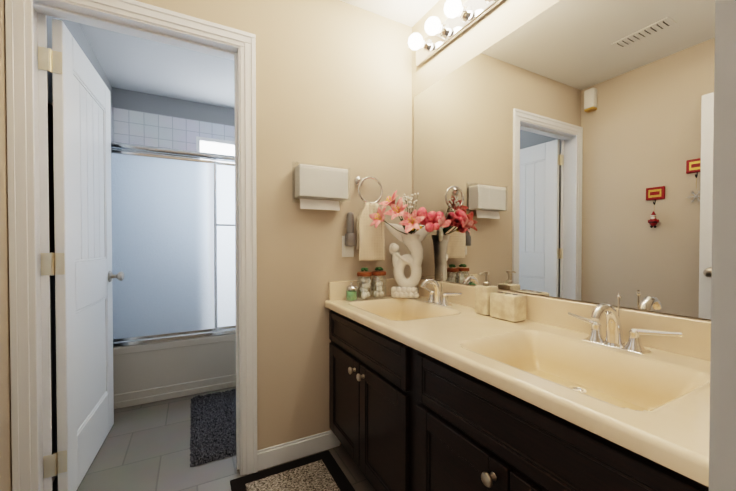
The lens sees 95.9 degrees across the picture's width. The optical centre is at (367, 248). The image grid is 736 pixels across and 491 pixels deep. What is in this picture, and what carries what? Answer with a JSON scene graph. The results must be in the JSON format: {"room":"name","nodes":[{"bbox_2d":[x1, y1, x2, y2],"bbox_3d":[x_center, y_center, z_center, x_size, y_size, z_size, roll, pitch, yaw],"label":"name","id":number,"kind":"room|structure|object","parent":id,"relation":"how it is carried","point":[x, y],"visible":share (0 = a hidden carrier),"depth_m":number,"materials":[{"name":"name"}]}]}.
{"room":"bathroom","nodes":[
{"label":"bathroom","id":0,"kind":"room"},
{"bbox_2d":[0,0,111,490],"bbox_3d":[-1.270,-0.123,1.004,0.120,2.440,4.290,0,1,-28],"label":"wall","id":1,"kind":"structure","parent":0,"point":[5,441],"depth_m":1.19,"materials":[{"name":"beige paint"}]},
{"bbox_2d":[111,105,112,141],"bbox_3d":[-1.993,-0.264,2.505,0.006,1.860,0.704,0,1,-28],"label":"wall tile","id":2,"kind":"structure","parent":1,"relation":"attached to","point":[111,123],"depth_m":2.75,"materials":[{"name":"white tile"}]},
{"bbox_2d":[112,87,234,125],"bbox_3d":[-1.458,-0.154,3.263,1.660,2.440,0.120,0,1,-28],"label":"wall","id":3,"kind":"structure","parent":0,"point":[147,102],"depth_m":3.01,"materials":[{"name":"grey paint"}]},
{"bbox_2d":[113,107,234,150],"bbox_3d":[-1.481,-0.273,3.177,1.536,1.860,0.006,0,1,-28],"label":"wall tile","id":4,"kind":"structure","parent":3,"relation":"attached to","point":[145,129],"depth_m":2.97,"materials":[{"name":"white tile"}]},
{"bbox_2d":[196,136,234,155],"bbox_3d":[-1.286,-0.605,3.316,0.760,0.900,0.076,0,1,-28],"label":"window","id":5,"kind":"structure","parent":3,"relation":"in","point":[214,148],"depth_m":3.20,"materials":[{"name":"white glass"}]},
{"bbox_2d":[53,387,374,490],"bbox_3d":[-0.425,1.140,1.467,2.030,0.100,4.290,0,1,-28],"label":"floor","id":6,"kind":"structure","parent":0,"point":[145,447],"depth_m":1.71,"materials":[{"name":"tile"}]},
{"bbox_2d":[111,142,235,408],"bbox_3d":[-1.303,0.170,2.853,1.530,1.803,0.740,0,1,-28],"label":"bathtub","id":7,"kind":"object","parent":6,"relation":"on","point":[173,261],"visible":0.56,"depth_m":2.42,"materials":[{"name":"glass"}]},
{"bbox_2d":[190,389,235,466],"bbox_3d":[-0.846,1.065,2.138,0.532,0.028,0.837,0,1,-28],"label":"rug","id":8,"kind":"object","parent":6,"relation":"on","point":[213,427],"visible":0.44,"depth_m":1.98,"materials":[{"name":"grey carpet"}]},
{"bbox_2d":[230,450,354,490],"bbox_3d":[-0.077,1.091,1.000,0.490,0.011,1.500,0,1,-28],"label":"runner rug","id":9,"kind":"object","parent":6,"relation":"on","point":[322,471],"visible":1,"depth_m":1.56,"materials":[{"name":"beige carpet"}]},
{"bbox_2d":[325,273,710,490],"bbox_3d":[0.376,0.610,1.234,0.582,0.966,1.552,0,1,-28],"label":"bathroom vanity","id":10,"kind":"object","parent":6,"relation":"on","point":[435,385],"visible":0.9,"depth_m":0.94,"materials":[{"name":"brown wood"}]},
{"bbox_2d":[346,282,356,300],"bbox_3d":[-0.088,0.226,1.780,0.064,0.098,0.064,0,1,-28],"label":"soap bottle","id":11,"kind":"object","parent":10,"relation":"on","point":[351,294],"visible":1,"depth_m":1.76,"materials":[{"name":"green glass"}]},
{"bbox_2d":[357,267,371,299],"bbox_3d":[-0.018,0.188,1.818,0.084,0.174,0.084,0,1,-28],"label":"jar","id":12,"kind":"object","parent":10,"relation":"on","point":[364,288],"visible":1,"depth_m":1.80,"materials":[{"name":"clear glass"}]},
{"bbox_2d":[371,267,385,298],"bbox_3d":[0.061,0.187,1.863,0.084,0.174,0.084,0,1,-28],"label":"jar","id":13,"kind":"object","parent":10,"relation":"on","point":[378,289],"visible":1,"depth_m":1.84,"materials":[{"name":"clear glass"}]},
{"bbox_2d":[369,190,450,298],"bbox_3d":[0.205,-0.024,1.763,0.342,0.598,0.352,0,1,-28],"label":"vase","id":14,"kind":"object","parent":10,"relation":"on","point":[411,233],"visible":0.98,"depth_m":1.82,"materials":[{"name":"white ceramic"}]},
{"bbox_2d":[475,272,497,315],"bbox_3d":[0.507,0.189,1.431,0.080,0.182,0.072,0,1,-28],"label":"soap dispenser","id":15,"kind":"object","parent":10,"relation":"on","point":[482,296],"visible":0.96,"depth_m":1.41,"materials":[{"name":"ceramic"}]},
{"bbox_2d":[490,291,526,321],"bbox_3d":[0.562,0.230,1.336,0.076,0.103,0.124,0,1,-28],"label":"toothbrush holder","id":16,"kind":"object","parent":10,"relation":"on","point":[508,306],"visible":0.94,"depth_m":1.29,"materials":[{"name":"ceramic"}]},
{"bbox_2d":[80,0,438,108],"bbox_3d":[-0.425,-1.399,1.433,2.030,0.100,4.290,0,1,-28],"label":"ceiling","id":17,"kind":"structure","parent":0,"point":[132,63],"depth_m":2.44,"materials":[{"name":"white paint"}]},
{"bbox_2d":[136,0,411,449],"bbox_3d":[-0.549,-0.133,1.685,1.790,2.440,0.120,0,1,-28],"label":"wall","id":18,"kind":"structure","parent":0,"point":[334,83],"depth_m":1.75,"materials":[{"name":"beige paint"}]},
{"bbox_2d":[38,19,123,490],"bbox_3d":[-1.412,0.064,1.701,0.179,2.030,0.719,0,1,-28],"label":"open door leaf","id":19,"kind":"structure","parent":18,"relation":"in","point":[81,256],"depth_m":1.55,"materials":[{"name":"white wood"}]},
{"bbox_2d":[5,0,257,490],"bbox_3d":[-0.956,0.032,1.472,0.862,2.116,0.158,0,1,-28],"label":"door frame","id":20,"kind":"structure","parent":18,"relation":"attached to","point":[28,222],"depth_m":1.34,"materials":[{"name":"white wood"}]},
{"bbox_2d":[257,430,339,470],"bbox_3d":[-0.350,1.038,1.731,0.439,0.097,0.012,0,1,-28],"label":"baseboard","id":21,"kind":"structure","parent":18,"relation":"attached to","point":[268,457],"depth_m":1.71,"materials":[{"name":"white wood"}]},
{"bbox_2d":[292,161,349,210],"bbox_3d":[-0.240,-0.325,1.717,0.280,0.246,0.103,0,1,-28],"label":"paper towel holder","id":22,"kind":"object","parent":18,"relation":"attached to","point":[324,186],"visible":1,"depth_m":1.68,"materials":[{"name":"white plastic"}]},
{"bbox_2d":[342,212,354,256],"bbox_3d":[-0.099,-0.078,1.821,0.072,0.247,0.059,0,1,-28],"label":"night light","id":23,"kind":"object","parent":18,"relation":"attached to","point":[348,241],"visible":1,"depth_m":1.80,"materials":[{"name":"white plastic"}]},
{"bbox_2d":[354,176,384,260],"bbox_3d":[0.009,-0.175,1.871,0.162,0.476,0.074,0,1,-28],"label":"towel ring","id":24,"kind":"object","parent":18,"relation":"attached to","point":[370,245],"visible":0.83,"depth_m":1.84,"materials":[{"name":"beige fabric"}]},
{"bbox_2d":[412,0,448,39],"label":"wall","id":25,"kind":"structure","parent":0,"point":[437,10],"depth_m":1.87,"materials":[{"name":"beige paint"}]},
{"bbox_2d":[408,0,503,66],"bbox_3d":[0.463,-1.130,1.508,0.151,0.116,0.965,0,1,-28],"label":"vanity light bar","id":26,"kind":"object","parent":25,"relation":"attached to","point":[460,20],"visible":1,"depth_m":1.66,"materials":[{"name":"silver metal"}]},
{"bbox_2d":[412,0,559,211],"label":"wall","id":27,"kind":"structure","parent":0,"point":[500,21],"depth_m":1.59,"materials":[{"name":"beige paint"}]},
{"bbox_2d":[414,0,714,318],"bbox_3d":[0.636,-0.366,1.347,0.006,1.085,1.520,0,1,-28],"label":"mirror","id":28,"kind":"object","parent":27,"relation":"attached to","point":[563,148],"visible":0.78,"depth_m":1.14,"materials":[{"name":"clear glass"}]},
{"bbox_3d":[0.237,-0.113,0.198,1.790,2.440,0.120,0,1,-28],"label":"wall","id":29,"kind":"structure","parent":0,"visible":0},
{"bbox_2d":[709,0,735,490],"bbox_3d":[-0.025,0.044,0.068,1.057,2.130,0.140,0,1,-28],"label":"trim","id":30,"kind":"structure","parent":29,"relation":"attached to","point":[722,451],"depth_m":0.32,"materials":[{"name":"white wood"}]}
]}

